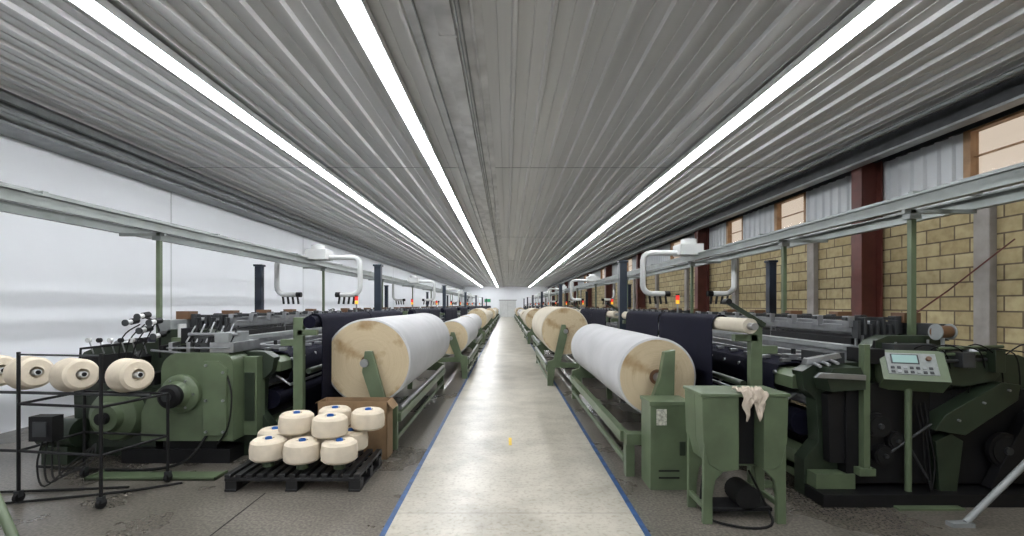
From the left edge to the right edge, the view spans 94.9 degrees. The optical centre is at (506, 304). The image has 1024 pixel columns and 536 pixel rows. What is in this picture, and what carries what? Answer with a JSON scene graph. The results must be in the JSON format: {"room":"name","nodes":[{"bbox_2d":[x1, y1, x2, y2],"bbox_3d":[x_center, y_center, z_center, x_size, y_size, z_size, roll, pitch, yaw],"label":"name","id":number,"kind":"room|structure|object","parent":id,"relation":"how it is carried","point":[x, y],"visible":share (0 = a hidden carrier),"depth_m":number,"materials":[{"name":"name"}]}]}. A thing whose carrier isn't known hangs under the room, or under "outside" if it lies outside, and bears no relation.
{"room":"textile factory","nodes":[
{"label":"textile factory","id":0,"kind":"room"},
{"bbox_2d":[0,135,459,433],"bbox_3d":[-6.397,-0.450,29.500,0.206,4.100,67.000,0,0,0],"label":"wall","id":1,"kind":"structure","parent":0,"point":[62,285],"depth_m":7.43,"materials":[{"name":"white paint"}]},
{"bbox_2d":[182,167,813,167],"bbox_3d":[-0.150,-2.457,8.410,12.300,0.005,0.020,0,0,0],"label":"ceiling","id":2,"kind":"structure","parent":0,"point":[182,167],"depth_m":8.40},
{"bbox_2d":[460,286,551,316],"bbox_3d":[-0.150,-0.450,63.100,12.700,4.100,0.200,0,0,0],"label":"wall","id":3,"kind":"structure","parent":0,"point":[495,294],"depth_m":62.99,"materials":[{"name":"white paint"}]},
{"bbox_2d":[499,300,516,316],"bbox_3d":[0.100,0.450,62.960,2.400,2.300,0.060,0,0,0],"label":"door","id":4,"kind":"structure","parent":3,"relation":"in","point":[507,307],"depth_m":62.95,"materials":[{"name":"white metal"}]},
{"bbox_2d":[0,0,1023,286],"bbox_3d":[-0.150,-2.543,29.500,12.700,0.173,67.000,0,0,0],"label":"ceiling","id":5,"kind":"structure","parent":0,"point":[565,83],"depth_m":5.59,"materials":[{"name":"metal"}]},
{"bbox_2d":[0,91,464,288],"bbox_3d":[-5.978,-2.280,29.500,0.645,0.320,67.000,0,0,0],"label":"beam","id":6,"kind":"structure","parent":5,"relation":"attached to","point":[21,120],"depth_m":7.69,"materials":[{"name":"grey metal"}]},
{"bbox_2d":[69,0,482,286],"bbox_3d":[-3.320,-2.401,29.500,0.196,0.103,66.800,0,0,0],"label":"fluorescent lights","id":7,"kind":"object","parent":5,"relation":"attached to","point":[103,11],"visible":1,"depth_m":5.16,"materials":[{"name":"white plastic"}]},
{"bbox_2d":[336,0,497,286],"bbox_3d":[-1.235,-2.401,29.500,0.196,0.103,66.800,0,0,0],"label":"fluorescent lights","id":8,"kind":"object","parent":5,"relation":"attached to","point":[357,13],"visible":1,"depth_m":5.15,"materials":[{"name":"white plastic"}]},
{"bbox_2d":[411,0,504,286],"bbox_3d":[-0.527,-2.436,29.500,0.486,0.088,67.000,0,0,0],"label":"trim","id":9,"kind":"structure","parent":5,"relation":"attached to","point":[443,12],"depth_m":5.28,"materials":[{"name":"grey paint"}]},
{"bbox_2d":[529,0,900,286],"bbox_3d":[2.980,-2.401,29.500,0.196,0.103,66.800,0,0,0],"label":"fluorescent lights","id":10,"kind":"object","parent":5,"relation":"attached to","point":[867,12],"visible":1,"depth_m":5.16,"materials":[{"name":"white plastic"}]},
{"bbox_2d":[0,317,1023,535],"bbox_3d":[-0.150,1.673,29.500,12.700,0.154,67.400,0,0,0],"label":"floor","id":11,"kind":"structure","parent":0,"point":[189,508],"depth_m":3.99,"materials":[{"name":"concrete"}]},
{"bbox_2d":[0,493,19,535],"bbox_3d":[-3.453,1.091,3.054,0.987,1.019,0.113,0,0,15],"label":"support strut","id":12,"kind":"object","parent":11,"relation":"on","point":[7,524],"visible":1,"depth_m":2.98,"materials":[{"name":"green metal"}]},
{"bbox_2d":[0,352,172,508],"bbox_3d":[-4.019,0.987,4.084,2.056,1.214,0.657,0,0,8],"label":"stand","id":13,"kind":"object","parent":11,"relation":"on","point":[124,376],"visible":1,"depth_m":3.93,"materials":[{"name":"black metal"}]},
{"bbox_2d":[0,482,182,503],"bbox_3d":[-4.406,1.588,3.847,3.092,0.020,0.437,0,0,-9],"label":"cable","id":14,"kind":"object","parent":11,"relation":"on","point":[176,483],"visible":0.94,"depth_m":4.01,"materials":[{"name":"black rubber"}]},
{"bbox_2d":[84,470,227,480],"bbox_3d":[-3.255,1.585,4.380,1.190,0.030,0.200,0,0,0],"label":"drip tray","id":15,"kind":"object","parent":11,"relation":"on","point":[107,476],"visible":0.98,"depth_m":4.35,"materials":[{"name":"green metal"}]},
{"bbox_2d":[35,295,357,470],"bbox_3d":[-3.489,0.710,6.905,2.462,1.780,4.910,0,0,0],"label":"weaving loom","id":16,"kind":"object","parent":11,"relation":"on","point":[227,375],"visible":0.76,"depth_m":4.78,"materials":[{"name":"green metal"}]},
{"bbox_2d":[210,493,264,535],"bbox_3d":[-2.055,1.599,2.750,0.010,0.002,2.500,0,0,0],"label":"joint","id":17,"kind":"object","parent":11,"relation":"on","point":[264,493],"visible":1,"depth_m":3.55,"materials":[{"name":"black concrete"}]},
{"bbox_2d":[224,449,381,491],"bbox_3d":[-1.840,1.525,4.380,1.160,0.150,0.720,0,0,0],"label":"pallet","id":18,"kind":"object","parent":11,"relation":"on","point":[249,471],"visible":0.77,"depth_m":4.09,"materials":[{"name":"black plastic"}]},
{"bbox_2d":[249,405,384,469],"bbox_3d":[-1.804,1.224,4.410,1.232,0.450,0.780,0,0,0],"label":"cones","id":19,"kind":"object","parent":18,"relation":"on","point":[299,437],"visible":1,"depth_m":4.20,"materials":[{"name":"beige fabric"}]},
{"bbox_2d":[280,310,402,409],"bbox_3d":[-2.179,0.846,6.960,0.403,1.508,4.120,0,0,0],"label":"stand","id":20,"kind":"object","parent":11,"relation":"on","point":[331,323],"visible":0.45,"depth_m":5.05,"materials":[{"name":"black fabric"}]},
{"bbox_2d":[316,397,397,459],"bbox_3d":[-1.584,1.300,4.980,0.803,0.600,0.240,0,0,0],"label":"cardboard box","id":21,"kind":"object","parent":11,"relation":"on","point":[382,438],"visible":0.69,"depth_m":4.86,"materials":[{"name":"brown cardboard"}]},
{"bbox_2d":[328,299,412,311],"bbox_3d":[-3.489,0.710,12.105,2.463,1.780,4.910,0,0,0],"label":"weaving loom","id":22,"kind":"object","parent":11,"relation":"on","point":[383,308],"visible":0.07,"depth_m":10.92,"materials":[{"name":"black metal"}]},
{"bbox_2d":[331,313,449,396],"bbox_3d":[-1.570,0.640,7.100,0.978,0.978,3.900,0,0,0],"label":"roll","id":23,"kind":"object","parent":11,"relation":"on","point":[404,347],"visible":0.88,"depth_m":5.30,"materials":[{"name":"beige fabric"}]},
{"bbox_2d":[362,351,444,449],"bbox_3d":[-1.540,1.055,7.095,0.720,1.090,3.830,0,0,0],"label":"stand","id":24,"kind":"object","parent":11,"relation":"on","point":[371,374],"depth_m":5.39,"materials":[{"name":"green metal"}]},
{"bbox_2d":[389,301,444,321],"bbox_3d":[-3.489,0.710,17.005,2.463,1.780,4.910,0,0,0],"label":"weaving loom","id":25,"kind":"object","parent":11,"relation":"on","point":[404,308],"visible":0.05,"depth_m":16.64,"materials":[{"name":"black metal"}]},
{"bbox_2d":[403,308,440,317],"bbox_3d":[-2.179,0.846,12.140,0.403,1.508,4.120,0,0,0],"label":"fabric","id":26,"kind":"object","parent":11,"relation":"on","point":[435,311],"visible":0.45,"depth_m":11.49,"materials":[{"name":"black fabric"}]},
{"bbox_2d":[421,301,458,317],"bbox_3d":[-3.489,0.710,21.905,2.463,1.780,4.910,0,0,0],"label":"weaving loom","id":27,"kind":"object","parent":11,"relation":"on","point":[450,301],"visible":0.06,"depth_m":21.54,"materials":[{"name":"black metal"}]},
{"bbox_2d":[426,292,466,306],"bbox_3d":[-3.725,0.400,28.900,2.590,2.400,0.240,0,0,0],"label":"post","id":28,"kind":"object","parent":11,"relation":"on","point":[427,293],"visible":0.45,"depth_m":28.84,"materials":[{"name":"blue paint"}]},
{"bbox_2d":[440,307,457,321],"bbox_3d":[-2.179,0.846,17.040,0.403,1.508,4.120,0,0,0],"label":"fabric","id":29,"kind":"object","parent":11,"relation":"on","point":[450,313],"visible":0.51,"depth_m":16.17,"materials":[{"name":"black fabric"}]},
{"bbox_2d":[438,332,478,378],"bbox_3d":[-1.190,1.095,11.995,0.720,1.010,3.630,0,0,0],"label":"stand","id":30,"kind":"object","parent":11,"relation":"on","point":[464,360],"visible":0.81,"depth_m":10.18,"materials":[{"name":"green metal"}]},
{"bbox_2d":[444,317,477,354],"bbox_3d":[-1.220,0.720,12.000,0.768,0.768,3.700,0,0,0],"label":"roll","id":31,"kind":"object","parent":30,"relation":"on","point":[465,329],"depth_m":10.30,"materials":[{"name":"fabric"}]},
{"bbox_2d":[446,295,476,305],"bbox_3d":[-3.725,0.400,38.700,2.590,2.400,0.240,0,0,0],"label":"post","id":32,"kind":"object","parent":11,"relation":"on","point":[446,295],"visible":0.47,"depth_m":38.64,"materials":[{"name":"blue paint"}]},
{"bbox_2d":[457,307,467,315],"bbox_3d":[-2.179,0.846,21.940,0.403,1.508,4.120,0,0,0],"label":"stand","id":33,"kind":"object","parent":11,"relation":"on","point":[462,310],"visible":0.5,"depth_m":20.93,"materials":[{"name":"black fabric"}]},
{"bbox_2d":[472,331,482,349],"bbox_3d":[-1.330,1.085,16.895,0.720,1.030,3.630,0,0,0],"label":"stand","id":34,"kind":"object","parent":11,"relation":"on","point":[480,336],"visible":0.3,"depth_m":17.50,"materials":[{"name":"green metal"}]},
{"bbox_2d":[459,313,481,329],"bbox_3d":[-1.360,0.700,16.900,0.728,0.728,3.700,0,0,0],"label":"roll","id":35,"kind":"object","parent":34,"relation":"on","point":[475,317],"depth_m":16.68,"materials":[{"name":"fabric"}]},
{"bbox_2d":[467,308,489,327],"bbox_3d":[-1.300,0.600,21.800,0.908,0.908,3.700,0,0,0],"label":"roll","id":36,"kind":"object","parent":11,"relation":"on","point":[482,313],"visible":0.55,"depth_m":20.10,"materials":[{"name":"beige fabric"}]},
{"bbox_2d":[478,325,488,342],"bbox_3d":[-1.270,1.035,21.795,0.720,1.130,3.630,0,0,0],"label":"stand","id":37,"kind":"object","parent":11,"relation":"on","point":[485,328],"depth_m":19.98,"materials":[{"name":"green metal"}]},
{"bbox_2d":[486,322,491,334],"bbox_3d":[-1.270,1.075,26.695,0.720,1.050,3.630,0,0,0],"label":"stand","id":38,"kind":"object","parent":11,"relation":"on","point":[488,323],"visible":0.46,"depth_m":26.79,"materials":[{"name":"green metal"}]},
{"bbox_2d":[486,308,496,318],"bbox_3d":[-1.300,0.680,36.500,0.899,0.899,3.700,0,0,0],"label":"roll","id":39,"kind":"object","parent":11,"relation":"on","point":[493,310],"visible":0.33,"depth_m":34.80,"materials":[{"name":"beige fabric"}]},
{"bbox_2d":[524,327,534,343],"bbox_3d":[1.170,1.035,20.995,0.720,1.130,3.630,0,0,0],"label":"stand","id":40,"kind":"object","parent":11,"relation":"on","point":[526,334],"depth_m":19.23,"materials":[{"name":"green metal"}]},
{"bbox_2d":[522,308,538,328],"bbox_3d":[1.200,0.600,21.000,0.928,0.928,3.700,0,0,0],"label":"roll","id":41,"kind":"object","parent":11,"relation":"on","point":[529,313],"visible":0.45,"depth_m":19.30,"materials":[{"name":"beige fabric"}]},
{"bbox_2d":[532,334,562,357],"bbox_3d":[1.330,1.085,16.095,0.720,1.030,3.630,0,0,0],"label":"stand","id":42,"kind":"object","parent":11,"relation":"on","point":[536,341],"visible":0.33,"depth_m":16.09,"materials":[{"name":"green metal"}]},
{"bbox_2d":[535,325,581,385],"bbox_3d":[1.130,0.995,11.095,0.720,1.210,3.630,0,0,0],"label":"stand","id":43,"kind":"object","parent":11,"relation":"on","point":[550,366],"depth_m":9.28,"materials":[{"name":"green metal"}]},
{"bbox_2d":[532,306,587,354],"bbox_3d":[1.160,0.520,11.100,0.968,0.968,3.700,0,0,0],"label":"roll","id":44,"kind":"object","parent":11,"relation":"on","point":[547,321],"visible":0.8,"depth_m":9.40,"materials":[{"name":"beige fabric"}]},
{"bbox_2d":[541,292,587,306],"bbox_3d":[3.415,0.400,28.050,2.910,2.400,0.240,0,0,0],"label":"post","id":45,"kind":"object","parent":11,"relation":"on","point":[586,293],"visible":0.51,"depth_m":27.99,"materials":[{"name":"metal"}]},
{"bbox_2d":[564,282,567,305],"bbox_3d":[5.770,-0.340,45.960,0.440,3.880,0.320,0,0,0],"label":"steel column","id":46,"kind":"structure","parent":11,"relation":"on","point":[565,283],"depth_m":45.95,"materials":[{"name":"metal"}]},
{"bbox_2d":[574,278,577,305],"bbox_3d":[5.770,-0.340,39.560,0.440,3.880,0.320,0,0,0],"label":"steel column","id":47,"kind":"structure","parent":11,"relation":"on","point":[575,283],"depth_m":39.55,"materials":[{"name":"metal"}]},
{"bbox_2d":[566,301,598,308],"bbox_3d":[3.489,0.710,20.638,2.463,1.780,4.744,0,0,0],"label":"weaving loom","id":48,"kind":"object","parent":11,"relation":"on","point":[581,307],"visible":0.05,"depth_m":20.40,"materials":[{"name":"black metal"}]},
{"bbox_2d":[586,273,591,306],"bbox_3d":[5.770,-0.340,33.160,0.440,3.880,0.320,0,0,0],"label":"steel column","id":49,"kind":"structure","parent":11,"relation":"on","point":[589,290],"depth_m":33.15,"materials":[{"name":"metal"}]},
{"bbox_2d":[558,284,631,306],"bbox_3d":[3.415,0.400,18.250,2.910,2.400,0.240,0,0,0],"label":"post","id":50,"kind":"object","parent":11,"relation":"on","point":[559,285],"visible":0.34,"depth_m":18.19,"materials":[{"name":"blue paint"}]},
{"bbox_2d":[579,302,617,325],"bbox_3d":[2.138,0.773,10.970,0.485,1.655,4.300,0,0,0],"label":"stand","id":51,"kind":"object","parent":11,"relation":"on","point":[592,316],"visible":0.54,"depth_m":10.04,"materials":[{"name":"metal"}]},
{"bbox_2d":[582,300,630,321],"bbox_3d":[3.489,0.710,15.738,2.463,1.780,4.744,0,0,0],"label":"weaving loom","id":52,"kind":"object","parent":11,"relation":"on","point":[608,308],"visible":0.06,"depth_m":14.45,"materials":[{"name":"black metal"}]},
{"bbox_2d":[605,265,611,306],"bbox_3d":[5.770,-0.340,26.760,0.440,3.880,0.320,0,0,0],"label":"steel column","id":53,"kind":"structure","parent":11,"relation":"on","point":[608,269],"depth_m":26.75,"materials":[{"name":"metal"}]},
{"bbox_2d":[570,349,686,489],"bbox_3d":[1.440,1.010,6.055,0.720,1.180,4.010,0,0,0],"label":"stand","id":54,"kind":"object","parent":11,"relation":"on","point":[662,437],"visible":0.85,"depth_m":4.15,"materials":[{"name":"green metal"}]},
{"bbox_2d":[571,324,695,412],"bbox_3d":[1.470,0.705,6.275,0.778,0.778,3.650,0,0,0],"label":"roll","id":55,"kind":"object","parent":54,"relation":"on","point":[626,362],"depth_m":4.61,"materials":[{"name":"white fabric"}]},
{"bbox_2d":[636,252,644,308],"bbox_3d":[5.770,-0.340,20.360,0.440,3.880,0.320,0,0,0],"label":"steel column","id":56,"kind":"structure","parent":11,"relation":"on","point":[640,296],"depth_m":20.35,"materials":[{"name":"metal"}]},
{"bbox_2d":[606,298,697,334],"bbox_3d":[3.489,0.710,10.838,2.463,1.780,4.744,0,0,0],"label":"weaving loom","id":57,"kind":"object","parent":11,"relation":"on","point":[610,324],"visible":0.06,"depth_m":10.78,"materials":[{"name":"black metal"}]},
{"bbox_2d":[617,260,777,329],"bbox_3d":[3.415,0.400,8.450,2.910,2.400,0.240,0,0,0],"label":"post","id":58,"kind":"object","parent":11,"relation":"on","point":[771,265],"visible":0.44,"depth_m":8.39,"materials":[{"name":"black metal"}]},
{"bbox_2d":[622,299,777,487],"bbox_3d":[2.138,0.773,6.070,0.485,1.655,4.300,0,0,0],"label":"fabric","id":59,"kind":"object","parent":11,"relation":"on","point":[691,331],"visible":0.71,"depth_m":4.71,"materials":[{"name":"fabric"}]},
{"bbox_2d":[695,228,708,311],"bbox_3d":[5.770,-0.340,13.960,0.440,3.880,0.320,0,0,0],"label":"steel column","id":60,"kind":"structure","parent":11,"relation":"on","point":[702,235],"depth_m":13.95,"materials":[{"name":"brown metal"}]},
{"bbox_2d":[683,385,790,529],"bbox_3d":[1.735,1.123,3.555,0.650,0.956,0.429,0,0,0],"label":"stand","id":61,"kind":"object","parent":11,"relation":"on","point":[720,439],"visible":0.98,"depth_m":3.42,"materials":[{"name":"green metal"}]},
{"bbox_2d":[731,385,768,421],"bbox_3d":[1.785,0.722,3.449,0.210,0.239,0.171,0,0,0],"label":"rag","id":62,"kind":"object","parent":61,"relation":"on","point":[756,395],"visible":1,"depth_m":3.38,"materials":[{"name":"fabric"}]},
{"bbox_2d":[658,294,1023,510],"bbox_3d":[3.489,0.710,5.939,2.462,1.780,4.742,0,0,0],"label":"weaving loom","id":63,"kind":"object","parent":11,"relation":"on","point":[885,404],"visible":0.84,"depth_m":3.85,"materials":[{"name":"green metal"}]},
{"bbox_2d":[851,161,882,320],"bbox_3d":[5.770,-0.340,7.560,0.440,3.880,0.320,0,0,0],"label":"steel column","id":64,"kind":"structure","parent":11,"relation":"on","point":[866,180],"depth_m":7.55,"materials":[{"name":"red metal"}]},
{"bbox_2d":[945,459,1023,527],"bbox_3d":[3.861,1.000,3.420,1.325,1.200,0.065,0,0,-2],"label":"support strut","id":65,"kind":"object","parent":11,"relation":"on","point":[966,522],"visible":1,"depth_m":3.39,"materials":[{"name":"grey paint"}]},
{"bbox_3d":[3.489,0.710,30.438,2.463,1.780,4.744,0,0,0],"label":"weaving loom","id":66,"kind":"object","parent":11,"relation":"on","visible":0},
{"bbox_2d":[534,162,1023,334],"bbox_3d":[3.800,-0.287,31.500,0.670,1.475,61.000,0,0,0],"label":"rail","id":67,"kind":"object","parent":66,"relation":"attached to","point":[974,186],"visible":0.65,"depth_m":4.63,"materials":[{"name":"metal"}]},
{"bbox_2d":[538,290,558,304],"bbox_3d":[3.380,-0.619,38.150,1.798,1.203,0.400,0,0,0],"label":"travelling blower","id":68,"kind":"object","parent":67,"relation":"attached to","point":[546,292],"visible":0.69,"depth_m":38.11,"materials":[{"name":"white metal"}]},
{"bbox_2d":[548,285,576,304],"bbox_3d":[3.380,-0.619,28.350,1.798,1.203,0.400,0,0,0],"label":"travelling blower","id":69,"kind":"object","parent":67,"relation":"attached to","point":[564,287],"visible":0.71,"depth_m":28.31,"materials":[{"name":"white metal"}]},
{"bbox_2d":[570,274,614,304],"bbox_3d":[3.380,-0.619,18.550,1.798,1.203,0.400,0,0,0],"label":"travelling blower","id":70,"kind":"object","parent":67,"relation":"attached to","point":[592,277],"visible":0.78,"depth_m":18.50,"materials":[{"name":"white metal"}]},
{"bbox_2d":[640,238,736,303],"bbox_3d":[3.380,-0.619,8.750,1.798,1.203,0.400,0,0,0],"label":"travelling blower","id":71,"kind":"object","parent":67,"relation":"attached to","point":[689,247],"visible":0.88,"depth_m":8.70,"materials":[{"name":"white metal"}]},
{"bbox_2d":[555,133,1023,356],"bbox_3d":[6.082,-0.450,29.500,0.235,4.100,67.000,0,0,0],"label":"wall","id":72,"kind":"structure","parent":0,"point":[944,245],"depth_m":7.11,"materials":[{"name":"concrete"}]},
{"bbox_2d":[633,279,635,308],"bbox_3d":[5.950,0.185,21.950,0.100,2.830,0.200,0,0,0],"label":"trim","id":73,"kind":"structure","parent":72,"relation":"attached to","point":[634,280],"depth_m":21.85,"materials":[{"name":"concrete"}]},
{"bbox_2d":[655,274,658,309],"bbox_3d":[5.950,0.185,18.650,0.100,2.830,0.200,0,0,0],"label":"trim","id":74,"kind":"structure","parent":72,"relation":"attached to","point":[656,276],"depth_m":18.55,"materials":[{"name":"concrete"}]},
{"bbox_2d":[670,239,680,259],"bbox_3d":[6.015,-1.900,16.600,0.130,0.760,1.200,0,0,0],"label":"window","id":75,"kind":"structure","parent":72,"relation":"in","point":[672,243],"depth_m":17.10,"materials":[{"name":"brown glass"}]},
{"bbox_2d":[684,268,688,310],"bbox_3d":[5.950,0.185,15.550,0.100,2.830,0.200,0,0,0],"label":"trim","id":76,"kind":"structure","parent":72,"relation":"attached to","point":[686,271],"depth_m":15.45,"materials":[{"name":"concrete"}]},
{"bbox_2d":[726,216,742,243],"bbox_3d":[6.015,-1.900,12.350,0.130,0.760,0.900,0,0,0],"label":"window","id":77,"kind":"structure","parent":72,"relation":"in","point":[729,233],"depth_m":12.70,"materials":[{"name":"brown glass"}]},
{"bbox_2d":[732,258,738,308],"bbox_3d":[5.950,0.185,12.250,0.100,2.830,0.200,0,0,0],"label":"trim","id":78,"kind":"structure","parent":72,"relation":"attached to","point":[735,296],"depth_m":12.15,"materials":[{"name":"concrete"}]},
{"bbox_2d":[545,64,1023,288],"bbox_3d":[5.560,-2.305,29.500,0.880,0.270,67.000,0,0,0],"label":"roof beam","id":79,"kind":"structure","parent":72,"relation":"attached to","point":[1004,99],"depth_m":6.95,"materials":[{"name":"grey metal"}]},
{"bbox_2d":[774,192,805,230],"bbox_3d":[6.015,-1.900,9.950,0.130,0.760,1.100,0,0,0],"label":"window","id":80,"kind":"structure","parent":72,"relation":"in","point":[778,217],"depth_m":10.40,"materials":[{"name":"brown wood"}]},
{"bbox_2d":[807,243,817,314],"bbox_3d":[5.950,0.185,9.150,0.100,2.830,0.200,0,0,0],"label":"trim","id":81,"kind":"structure","parent":72,"relation":"attached to","point":[812,249],"depth_m":9.07,"materials":[{"name":"concrete"}]},
{"bbox_2d":[916,239,1014,312],"bbox_3d":[4.637,-0.275,4.853,1.560,0.864,0.125,0,0,-15],"label":"brace","id":82,"kind":"object","parent":72,"relation":"attached to","point":[1011,241],"visible":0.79,"depth_m":4.92,"materials":[{"name":"red paint"}]},
{"bbox_2d":[973,206,996,345],"bbox_3d":[5.950,0.185,5.850,0.100,2.830,0.200,0,0,0],"label":"trim","id":83,"kind":"structure","parent":72,"relation":"attached to","point":[984,220],"depth_m":5.79,"materials":[{"name":"concrete"}]},
{"bbox_2d":[963,109,1023,178],"bbox_3d":[6.015,-1.900,4.675,0.130,0.760,2.950,0,0,0],"label":"window","id":84,"kind":"structure","parent":72,"relation":"in","point":[971,155],"depth_m":6.05,"materials":[{"name":"brown wood"}]},
{"bbox_3d":[-3.489,0.710,51.305,2.463,1.780,4.910,0,0,0],"label":"weaving loom","id":85,"kind":"object","parent":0,"visible":0},
{"bbox_2d":[0,181,474,340],"bbox_3d":[-4.250,-0.287,31.500,0.570,1.475,61.000,0,0,0],"label":"rail","id":86,"kind":"object","parent":85,"relation":"attached to","point":[14,199],"visible":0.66,"depth_m":5.45,"materials":[{"name":"metal"}]},
{"bbox_2d":[274,244,362,303],"bbox_3d":[-3.850,-0.619,9.600,1.798,1.203,0.400,0,0,0],"label":"travelling blower","id":87,"kind":"object","parent":86,"relation":"attached to","point":[317,252],"visible":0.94,"depth_m":9.55,"materials":[{"name":"white metal"}]},
{"bbox_2d":[392,275,435,304],"bbox_3d":[-3.850,-0.619,19.400,1.798,1.203,0.400,0,0,0],"label":"travelling blower","id":88,"kind":"object","parent":86,"relation":"attached to","point":[413,278],"visible":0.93,"depth_m":19.35,"materials":[{"name":"white metal"}]},
{"bbox_2d":[432,286,459,304],"bbox_3d":[-3.850,-0.619,29.200,1.798,1.203,0.400,0,0,0],"label":"travelling blower","id":89,"kind":"object","parent":86,"relation":"attached to","point":[447,288],"visible":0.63,"depth_m":29.15,"materials":[{"name":"white metal"}]},
{"bbox_2d":[450,290,470,304],"bbox_3d":[-3.850,-0.619,39.000,1.798,1.203,0.400,0,0,0],"label":"travelling blower","id":90,"kind":"object","parent":86,"relation":"attached to","point":[460,291],"visible":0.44,"depth_m":38.95,"materials":[{"name":"white metal"}]}
]}

